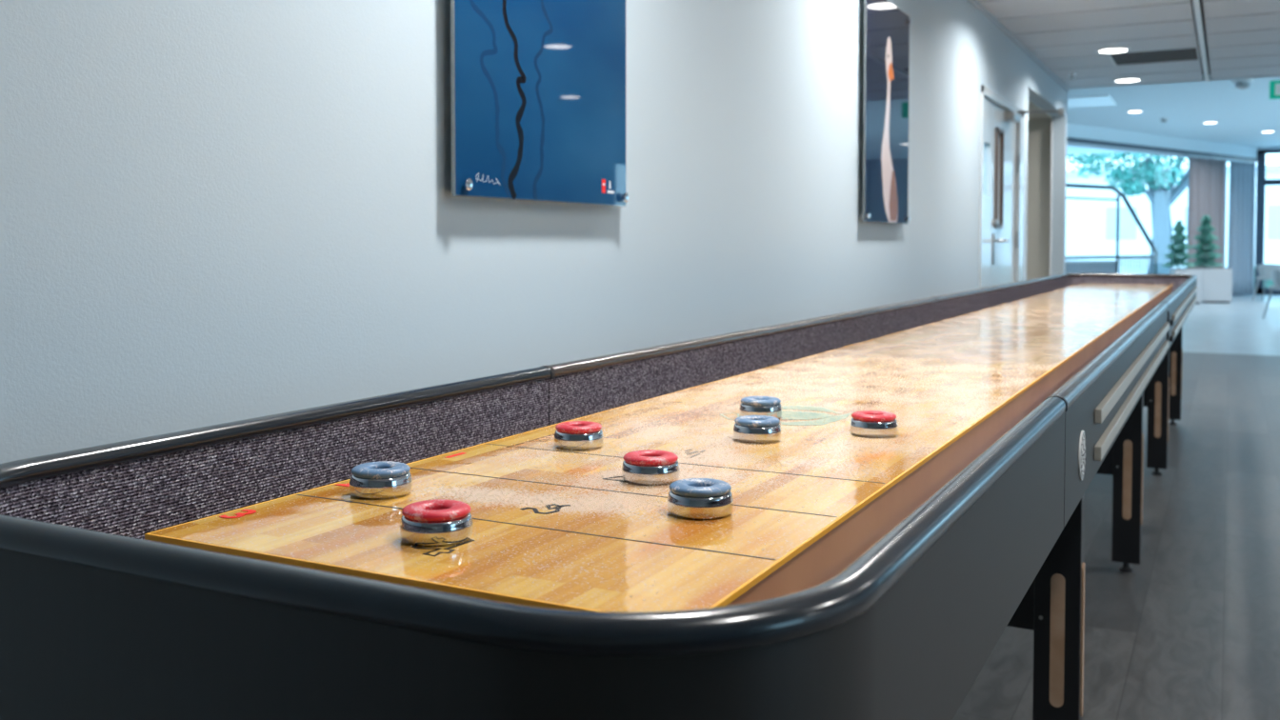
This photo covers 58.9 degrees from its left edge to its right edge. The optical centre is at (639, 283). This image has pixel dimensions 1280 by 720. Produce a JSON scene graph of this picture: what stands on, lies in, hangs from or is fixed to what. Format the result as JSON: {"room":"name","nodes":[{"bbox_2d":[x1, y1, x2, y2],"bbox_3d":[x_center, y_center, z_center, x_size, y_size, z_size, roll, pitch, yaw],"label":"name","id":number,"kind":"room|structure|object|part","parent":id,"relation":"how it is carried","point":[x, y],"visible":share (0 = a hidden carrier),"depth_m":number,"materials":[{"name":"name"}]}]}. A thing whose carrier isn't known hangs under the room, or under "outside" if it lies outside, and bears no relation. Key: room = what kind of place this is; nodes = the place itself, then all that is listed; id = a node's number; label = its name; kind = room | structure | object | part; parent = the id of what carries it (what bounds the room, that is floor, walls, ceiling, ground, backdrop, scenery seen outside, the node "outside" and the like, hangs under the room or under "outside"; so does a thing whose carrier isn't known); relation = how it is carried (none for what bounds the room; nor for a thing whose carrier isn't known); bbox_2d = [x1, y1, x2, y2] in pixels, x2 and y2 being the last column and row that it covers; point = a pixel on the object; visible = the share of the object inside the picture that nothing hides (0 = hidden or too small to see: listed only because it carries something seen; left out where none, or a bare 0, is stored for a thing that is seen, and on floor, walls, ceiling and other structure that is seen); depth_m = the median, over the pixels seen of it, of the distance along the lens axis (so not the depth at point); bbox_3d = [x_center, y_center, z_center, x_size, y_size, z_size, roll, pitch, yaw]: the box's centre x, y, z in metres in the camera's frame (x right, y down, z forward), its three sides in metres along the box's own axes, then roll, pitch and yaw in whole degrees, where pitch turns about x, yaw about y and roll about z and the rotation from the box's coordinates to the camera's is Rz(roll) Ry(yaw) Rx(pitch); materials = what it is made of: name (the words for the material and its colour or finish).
{"room":"recreation room","nodes":[
{"label":"recreation room","id":0,"kind":"room"},
{"bbox_2d":[0,0,1067,463],"bbox_3d":[0.653,-0.343,4.363,0.120,2.520,14.360,1,2,27],"label":"wall","id":1,"kind":"structure","parent":0,"point":[212,211],"depth_m":2.07,"materials":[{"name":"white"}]},
{"bbox_2d":[448,0,628,206],"bbox_3d":[-0.207,-0.666,2.516,0.047,0.971,0.710,1,2,27],"label":"wall picture","id":2,"kind":"object","parent":1,"relation":"attached to","point":[538,87],"visible":1,"depth_m":2.48,"materials":[{"name":"blue plastic"}]},
{"bbox_2d":[859,0,911,223],"bbox_3d":[1.086,-0.753,4.998,0.047,0.970,0.710,1,2,27],"label":"wall picture","id":3,"kind":"object","parent":1,"relation":"attached to","point":[886,27],"visible":1,"depth_m":4.95,"materials":[{"name":"grey plastic"}]},
{"bbox_2d":[968,0,1069,92],"bbox_3d":[0.702,-1.583,4.261,0.023,0.026,14.300,1,2,27],"label":"trim","id":4,"kind":"structure","parent":1,"relation":"attached to","point":[975,3],"depth_m":7.96,"materials":[{"name":"grey"}]},
{"bbox_2d":[979,84,1064,288],"bbox_3d":[2.567,-0.223,7.679,0.420,2.050,1.600,1,2,27],"label":"door","id":5,"kind":"structure","parent":1,"relation":"in","point":[1002,124],"depth_m":7.74,"materials":[{"name":"white paint"}]},
{"bbox_3d":[2.424,-0.707,7.650,0.018,0.670,0.245,1,2,27],"label":"slit frame","id":6,"kind":"part","parent":5,"relation":"part of","materials":[{"name":"brown wood"}]},
{"bbox_3d":[2.403,-0.229,7.548,0.081,0.210,0.145,1,2,27],"label":"handle","id":7,"kind":"part","parent":5,"relation":"part of","materials":[{"name":"silver metal"}]},
{"bbox_3d":[2.431,-0.226,7.750,0.112,2.050,1.600,1,2,27],"label":"frame","id":8,"kind":"part","parent":5,"relation":"part of","materials":[{"name":"white paint"}]},
{"bbox_3d":[2.827,-1.215,7.989,0.394,0.049,0.053,-1,2,-17],"label":"closer arm","id":9,"kind":"part","parent":5,"relation":"part of","materials":[{"name":"silver metal"}]},
{"bbox_2d":[1048,117,1053,276],"bbox_3d":[3.864,-0.427,10.662,0.016,2.250,0.047,1,2,27],"label":"trim","id":10,"kind":"structure","parent":1,"relation":"attached to","point":[1051,118],"depth_m":10.63,"materials":[{"name":"white wood"}]},
{"bbox_2d":[1026,100,1052,279],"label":"door","id":11,"kind":"structure","parent":0,"point":[1039,124],"depth_m":10.72,"materials":[{"name":"grey paint"}]},
{"bbox_2d":[952,294,1279,719],"bbox_3d":[4.037,0.713,11.685,14.400,0.100,30.400,1,2,27],"label":"floor","id":12,"kind":"structure","parent":0,"point":[1192,632],"depth_m":3.71,"materials":[{"name":"grey wood"}]},
{"bbox_2d":[0,273,1197,719],"bbox_3d":[1.421,0.491,3.968,0.788,0.881,7.363,1,2,27],"label":"table","id":13,"kind":"object","parent":12,"relation":"on","point":[890,601],"visible":0.97,"depth_m":0.99,"materials":[{"name":"black wood"}]},
{"bbox_2d":[349,460,412,499],"bbox_3d":[-0.256,0.194,1.122,0.061,0.027,0.061,0,2,1],"label":"weight","id":14,"kind":"object","parent":13,"relation":"on","point":[382,479],"visible":1,"depth_m":1.10,"materials":[{"name":"silver metal"}]},
{"bbox_2d":[400,499,473,545],"bbox_3d":[-0.171,0.200,0.951,0.061,0.027,0.061,1,2,27],"label":"weight","id":15,"kind":"object","parent":13,"relation":"on","point":[439,522],"visible":1,"depth_m":0.93,"materials":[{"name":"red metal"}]},
{"bbox_3d":[-0.048,0.242,1.143,0.775,0.147,1.010,1,2,27],"label":"panel","id":16,"kind":"part","parent":13,"relation":"part of","materials":[{"name":"laminate"}]},
{"bbox_3d":[-0.048,0.159,1.139,0.778,0.018,1.011,1,2,27],"label":"rail","id":17,"kind":"part","parent":13,"relation":"part of","materials":[{"name":"black rubber"}]},
{"bbox_2d":[554,420,603,450],"bbox_3d":[-0.075,0.185,1.382,0.061,0.027,0.061,1,2,14],"label":"weight","id":18,"kind":"object","parent":13,"relation":"on","point":[577,435],"visible":1,"depth_m":1.36,"materials":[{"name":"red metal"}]},
{"bbox_2d":[186,355,1052,600],"bbox_3d":[0.219,0.189,1.645,0.498,0.001,1.750,1,2,27],"label":"powder","id":19,"kind":"object","parent":13,"relation":"on","point":[965,365],"visible":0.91,"depth_m":1.61,"materials":[{"name":"beige"}]},
{"bbox_2d":[621,449,679,484],"bbox_3d":[0.011,0.192,1.185,0.061,0.027,0.061,-1,2,-24],"label":"weight","id":20,"kind":"object","parent":13,"relation":"on","point":[647,467],"visible":1,"depth_m":1.16,"materials":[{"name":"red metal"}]},
{"bbox_2d":[667,478,733,519],"bbox_3d":[0.055,0.197,1.041,0.061,0.027,0.061,2,3,40],"label":"weight","id":21,"kind":"object","parent":13,"relation":"on","point":[690,498],"visible":1,"depth_m":1.02,"materials":[{"name":"silver metal"}]},
{"bbox_3d":[0.451,0.098,2.910,0.027,0.018,2.586,1,2,27],"label":"rail","id":22,"kind":"part","parent":13,"relation":"part of","materials":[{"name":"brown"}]},
{"bbox_2d":[733,415,780,442],"bbox_3d":[0.148,0.183,1.431,0.061,0.027,0.061,0,2,-12],"label":"weight","id":23,"kind":"object","parent":13,"relation":"on","point":[750,429],"visible":1,"depth_m":1.41,"materials":[{"name":"silver metal"}]},
{"bbox_2d":[739,396,781,418],"bbox_3d":[0.172,0.177,1.613,0.061,0.027,0.061,1,2,27],"label":"weight","id":24,"kind":"object","parent":13,"relation":"on","point":[769,406],"visible":0.98,"depth_m":1.59,"materials":[{"name":"silver metal"}]},
{"bbox_2d":[849,410,897,437],"bbox_3d":[0.303,0.181,1.472,0.061,0.027,0.061,-2,3,-37],"label":"weight","id":25,"kind":"object","parent":13,"relation":"on","point":[863,423],"visible":1,"depth_m":1.45,"materials":[{"name":"red metal"}]},
{"bbox_3d":[0.568,0.473,2.334,0.516,0.402,0.037,1,2,27],"label":"cross panel","id":26,"kind":"part","parent":13,"relation":"part of","materials":[{"name":"black paint"}]},
{"bbox_3d":[0.817,0.618,2.210,0.085,0.686,0.055,1,2,27],"label":"leg","id":27,"kind":"part","parent":13,"relation":"part of","materials":[{"name":"black paint"}]},
{"bbox_3d":[2.250,0.005,5.552,0.778,0.018,3.758,1,2,27],"label":"rail","id":28,"kind":"part","parent":13,"relation":"part of","materials":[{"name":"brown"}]},
{"bbox_3d":[1.343,0.421,3.823,0.516,0.402,0.037,1,2,27],"label":"cross panel","id":29,"kind":"part","parent":13,"relation":"part of","materials":[{"name":"black paint"}]},
{"bbox_3d":[1.117,0.110,2.564,0.027,0.018,2.586,1,2,27],"label":"rail","id":30,"kind":"part","parent":13,"relation":"part of","materials":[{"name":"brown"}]},
{"bbox_3d":[1.122,0.192,2.564,0.012,0.147,2.586,1,2,27],"label":"panel","id":31,"kind":"part","parent":13,"relation":"part of","materials":[{"name":"laminate"}]},
{"bbox_3d":[1.593,0.566,3.700,0.085,0.686,0.055,1,2,27],"label":"leg","id":32,"kind":"part","parent":13,"relation":"part of","materials":[{"name":"black paint"}]},
{"bbox_3d":[2.151,0.367,5.375,0.516,0.402,0.037,1,2,27],"label":"cross panel","id":33,"kind":"part","parent":13,"relation":"part of","materials":[{"name":"black paint"}]},
{"bbox_3d":[2.401,0.512,5.251,0.085,0.686,0.055,1,2,27],"label":"leg","id":34,"kind":"part","parent":13,"relation":"part of","materials":[{"name":"black paint"}]},
{"bbox_3d":[3.158,0.461,6.705,0.085,0.686,0.055,1,2,27],"label":"leg","id":35,"kind":"part","parent":13,"relation":"part of","materials":[{"name":"black paint"}]},
{"bbox_3d":[2.250,0.088,5.555,0.775,0.147,3.756,1,2,27],"label":"panel","id":36,"kind":"part","parent":13,"relation":"part of","materials":[{"name":"laminate"}]},
{"bbox_2d":[1169,267,1201,303],"bbox_3d":[9.791,0.044,20.339,0.440,0.632,0.440,0,2,13],"label":"planter","id":37,"kind":"object","parent":12,"relation":"on","point":[1174,270],"visible":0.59,"depth_m":20.10,"materials":[{"name":"grey"}]},
{"bbox_2d":[1161,220,1196,267],"bbox_3d":[9.662,-0.706,20.318,0.554,0.864,0.545,2,3,43],"label":"conifer shrub","id":38,"kind":"object","parent":37,"relation":"on","point":[1179,238],"visible":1,"depth_m":20.26,"materials":[{"name":"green plant"}]},
{"bbox_2d":[1198,267,1232,302],"bbox_3d":[10.482,0.031,20.712,0.500,0.632,0.500,0,2,13],"label":"planter","id":39,"kind":"object","parent":12,"relation":"on","point":[1216,282],"visible":0.84,"depth_m":20.47,"materials":[{"name":"grey"}]},
{"bbox_2d":[1188,215,1224,267],"bbox_3d":[10.340,-0.771,20.696,0.695,0.966,0.642,1,2,27],"label":"conifer shrub","id":40,"kind":"object","parent":39,"relation":"on","point":[1206,238],"visible":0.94,"depth_m":20.64,"materials":[{"name":"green plant"}]},
{"bbox_2d":[1227,161,1255,295],"bbox_3d":[12.328,-1.117,23.236,0.945,2.710,0.148,-2,3,-37],"label":"curtain","id":41,"kind":"object","parent":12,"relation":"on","point":[1242,175],"visible":0.97,"depth_m":23.20,"materials":[{"name":"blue fabric"}]},
{"bbox_2d":[1252,263,1279,301],"bbox_3d":[11.671,-0.010,20.876,0.531,0.708,0.580,-2,3,-43],"label":"armchair","id":42,"kind":"object","parent":12,"relation":"on","point":[1264,270],"visible":0.94,"depth_m":20.79,"materials":[{"name":"grey fabric"}]},
{"bbox_3d":[11.363,0.130,20.904,0.132,0.426,0.032,0,2,3],"label":"leg","id":43,"kind":"part","parent":42,"relation":"part of","materials":[{"name":"grey"}]},
{"bbox_3d":[11.685,-0.099,20.887,0.470,0.060,0.460,-2,3,-43],"label":"seat","id":44,"kind":"part","parent":42,"relation":"part of","materials":[{"name":"grey fabric"}]},
{"bbox_3d":[11.678,0.120,21.197,0.032,0.426,0.132,0,2,1],"label":"leg","id":45,"kind":"part","parent":42,"relation":"part of","materials":[{"name":"grey metal"}]},
{"bbox_3d":[11.622,-0.239,20.823,0.397,0.245,0.580,-2,3,-43],"label":"backrest","id":46,"kind":"part","parent":42,"relation":"part of","materials":[{"name":"grey fabric"}]},
{"bbox_2d":[1262,269,1279,318],"bbox_3d":[9.271,0.157,16.098,0.531,0.708,0.580,-1,2,-26],"label":"armchair","id":47,"kind":"object","parent":12,"relation":"on","point":[1275,274],"visible":1,"depth_m":16.12,"materials":[{"name":"grey"}]},
{"bbox_3d":[8.983,0.294,16.215,0.132,0.426,0.032,1,2,20],"label":"leg","id":48,"kind":"part","parent":47,"relation":"part of","materials":[{"name":"grey metal"}]},
{"bbox_3d":[9.289,0.068,16.103,0.470,0.060,0.460,-1,2,-26],"label":"seat","id":49,"kind":"part","parent":47,"relation":"part of","materials":[{"name":"grey fabric"}]},
{"bbox_3d":[9.210,-0.073,16.061,0.397,0.245,0.580,-1,2,-26],"label":"backrest","id":50,"kind":"part","parent":47,"relation":"part of","materials":[{"name":"grey fabric"}]},
{"bbox_2d":[977,0,1279,88],"bbox_3d":[3.608,-1.557,2.742,6.580,0.020,14.290,1,2,27],"label":"ceiling","id":51,"kind":"structure","parent":0,"point":[1243,36],"depth_m":7.87,"materials":[{"name":"white paint"}]},
{"bbox_2d":[1068,73,1077,79],"bbox_3d":[3.697,-1.766,9.688,0.070,0.046,0.070,1,2,27],"label":"sprinkler","id":52,"kind":"object","parent":51,"relation":"attached to","point":[1071,74],"visible":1,"depth_m":9.68,"materials":[{"name":"silver metal"}]},
{"bbox_2d":[1096,46,1130,53],"bbox_3d":[3.538,-1.742,8.474,0.236,0.010,0.236,1,2,27],"label":"recessed light","id":53,"kind":"object","parent":51,"relation":"in","point":[1115,50],"visible":1,"depth_m":8.46,"materials":[{"name":"white"}]},
{"bbox_2d":[1113,78,1141,82],"bbox_3d":[4.311,-1.796,10.022,0.236,0.010,0.236,1,2,27],"label":"recessed light","id":54,"kind":"object","parent":51,"relation":"in","point":[1121,80],"visible":1,"depth_m":10.02,"materials":[{"name":"white"}]},
{"bbox_2d":[1107,47,1199,65],"bbox_3d":[4.003,-1.777,8.818,0.620,0.044,0.592,1,2,27],"label":"ceiling vent","id":55,"kind":"object","parent":51,"relation":"in","point":[1182,54],"visible":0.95,"depth_m":8.79,"materials":[{"name":"black plastic"}]},
{"bbox_3d":[3.734,-1.777,8.958,0.014,0.034,0.592,1,2,27],"label":"trim","id":56,"kind":"part","parent":55,"relation":"part of","materials":[{"name":"grey metal"}]},
{"bbox_3d":[4.274,-1.767,8.677,0.010,0.034,0.592,1,2,27],"label":"trim","id":57,"kind":"part","parent":55,"relation":"part of","materials":[{"name":"grey metal"}]},
{"bbox_2d":[1190,0,1210,81],"bbox_3d":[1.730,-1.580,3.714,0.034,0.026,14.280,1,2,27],"label":"trim","id":58,"kind":"structure","parent":51,"relation":"attached to","point":[1196,3],"depth_m":7.86,"materials":[{"name":"grey metal"}]},
{"bbox_2d":[1066,123,1257,158],"bbox_3d":[6.553,-2.569,18.697,16.446,0.330,0.200,-2,3,-39],"label":"wall","id":59,"kind":"structure","parent":0,"point":[1080,131],"depth_m":21.07,"materials":[{"name":"white paint"}]},
{"bbox_2d":[1066,137,1259,296],"bbox_3d":[6.603,-1.013,18.690,16.446,2.860,0.238,-2,3,-39],"label":"window","id":60,"kind":"structure","parent":59,"relation":"in","point":[1072,142],"depth_m":21.13,"materials":[{"name":"grey"}]},
{"bbox_2d":[1186,157,1225,268],"bbox_3d":[11.049,-1.078,22.124,1.325,2.710,0.150,-2,3,-38],"label":"curtain","id":61,"kind":"object","parent":60,"relation":"hanging from","point":[1206,195],"visible":0.58,"depth_m":22.13,"materials":[{"name":"grey fabric"}]},
{"bbox_3d":[11.619,-2.491,22.626,2.935,0.038,0.040,-2,3,-39],"label":"curtain rail","id":62,"kind":"part","parent":60,"relation":"part of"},
{"bbox_2d":[1066,77,1279,154],"bbox_3d":[7.352,-2.708,17.938,14.400,0.100,16.040,1,2,27],"label":"ceiling","id":63,"kind":"structure","parent":0,"point":[1241,115],"depth_m":17.45,"materials":[{"name":"white paint"}]},
{"bbox_2d":[1067,94,1116,107],"bbox_3d":[6.281,-2.590,16.154,0.850,0.030,1.200,1,2,27],"label":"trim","id":64,"kind":"structure","parent":63,"relation":"attached to","point":[1090,100],"depth_m":16.01,"materials":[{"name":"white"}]},
{"bbox_2d":[1126,110,1143,112],"bbox_3d":[7.593,-2.633,17.386,0.236,0.010,0.236,1,2,27],"label":"recessed light","id":65,"kind":"object","parent":63,"relation":"in","point":[1130,110],"visible":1,"depth_m":17.38,"materials":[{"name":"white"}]},
{"bbox_2d":[1159,117,1168,122],"bbox_3d":[8.458,-2.634,18.289,0.143,0.072,0.143,1,2,27],"label":"smoke detector","id":66,"kind":"object","parent":63,"relation":"attached to","point":[1163,119],"visible":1,"depth_m":18.25,"materials":[{"name":"white plastic"}]},
{"bbox_2d":[1231,78,1254,89],"bbox_3d":[7.435,-2.459,13.978,0.242,0.121,0.242,1,2,27],"label":"smoke detector","id":67,"kind":"object","parent":63,"relation":"attached to","point":[1241,84],"visible":0.94,"depth_m":13.91,"materials":[{"name":"white plastic"}]},
{"bbox_2d":[1269,80,1279,99],"bbox_3d":[6.858,-2.188,11.806,0.520,0.510,0.180,1,2,27],"label":"exit sign","id":68,"kind":"object","parent":63,"relation":"hanging from","point":[1274,86],"visible":0.81,"depth_m":11.88,"materials":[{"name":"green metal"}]},
{"bbox_2d":[1069,74,1279,89],"bbox_3d":[3.635,-2.144,10.813,14.400,0.630,0.060,1,2,27],"label":"ceiling trim","id":69,"kind":"structure","parent":0,"point":[1209,74],"depth_m":10.19,"materials":[{"name":"white paint"}]},
{"bbox_2d":[1257,146,1279,150],"bbox_3d":[15.209,-1.278,22.829,4.930,3.100,0.200,1,2,27],"label":"wall","id":70,"kind":"structure","parent":0,"point":[1259,148],"depth_m":23.73,"materials":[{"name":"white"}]},
{"bbox_2d":[1254,149,1279,295],"bbox_3d":[14.402,-1.266,23.228,3.130,3.050,0.120,1,2,27],"label":"window","id":71,"kind":"structure","parent":70,"relation":"in","point":[1261,181],"depth_m":23.84,"materials":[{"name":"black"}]},
{"label":"outside","id":72,"kind":"structure","parent":0,"visible":0},
{"bbox_2d":[1120,266,1148,274],"bbox_3d":[27.128,-0.574,52.124,80.000,0.150,62.500,1,2,27],"label":"ground","id":73,"kind":"structure","parent":72,"point":[1121,267],"depth_m":50.67,"materials":[{"name":"white"}]},
{"bbox_2d":[1066,152,1188,274],"bbox_3d":[14.569,-2.732,32.056,6.286,5.586,2.304,1,2,27],"label":"tree","id":74,"kind":"object","parent":73,"relation":"on","point":[1161,198],"visible":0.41,"depth_m":31.85,"materials":[{"name":"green plant"}]},
{"bbox_2d":[1065,164,1279,267],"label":"window","id":75,"kind":"structure","parent":73,"relation":"on","point":[1090,225],"depth_m":57.13,"materials":[{"name":"white"}]},
{"bbox_2d":[1254,265,1274,287],"bbox_3d":[16.411,0.023,24.038,6.380,0.726,0.681,1,2,27],"label":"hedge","id":76,"kind":"object","parent":73,"relation":"on","point":[1269,283],"visible":0.02,"depth_m":25.04,"materials":[{"name":"teal plant"}]},
{"bbox_3d":[5.057,0.564,19.383,9.500,0.100,16.000,1,2,27],"label":"ground strip","id":77,"kind":"object","parent":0,"visible":0},
{"bbox_2d":[1065,261,1116,273],"bbox_3d":[6.740,-0.007,22.263,5.675,0.800,2.200,-1,2,-36],"label":"terrace","id":78,"kind":"object","parent":77,"relation":"on","point":[1099,267],"visible":0.07,"depth_m":22.49,"materials":[{"name":"grey concrete"}]},
{"bbox_2d":[1065,260,1116,262],"bbox_3d":[6.775,-0.421,22.218,5.658,0.030,2.100,-1,2,-35],"label":"paving","id":79,"kind":"object","parent":78,"relation":"on","point":[1067,261],"visible":0.21,"depth_m":22.60,"materials":[{"name":"white concrete"}]},
{"bbox_2d":[1065,182,1158,274],"bbox_3d":[8.031,-0.762,21.822,7.294,2.340,0.152,-1,2,-36],"label":"stair railing","id":80,"kind":"object","parent":79,"relation":"on","point":[1117,256],"visible":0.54,"depth_m":23.02,"materials":[{"name":"grey metal"}]},
{"bbox_3d":[7.380,-1.635,21.311,5.675,0.044,0.044,-1,2,-36],"label":"rail","id":81,"kind":"part","parent":80,"relation":"part of","materials":[{"name":"grey metal"}]},
{"bbox_3d":[8.022,-0.492,21.823,7.269,0.060,0.131,-1,2,-36],"label":"rail","id":82,"kind":"part","parent":80,"relation":"part of","materials":[{"name":"grey metal"}]},
{"bbox_3d":[9.688,-0.738,22.994,0.052,2.110,0.052,0,2,5],"label":"post","id":83,"kind":"part","parent":80,"relation":"part of","materials":[{"name":"grey metal"}]},
{"bbox_3d":[10.930,-0.183,24.014,0.052,1.030,0.052,0,2,5],"label":"post","id":84,"kind":"part","parent":80,"relation":"part of","materials":[{"name":"grey metal"}]}
]}

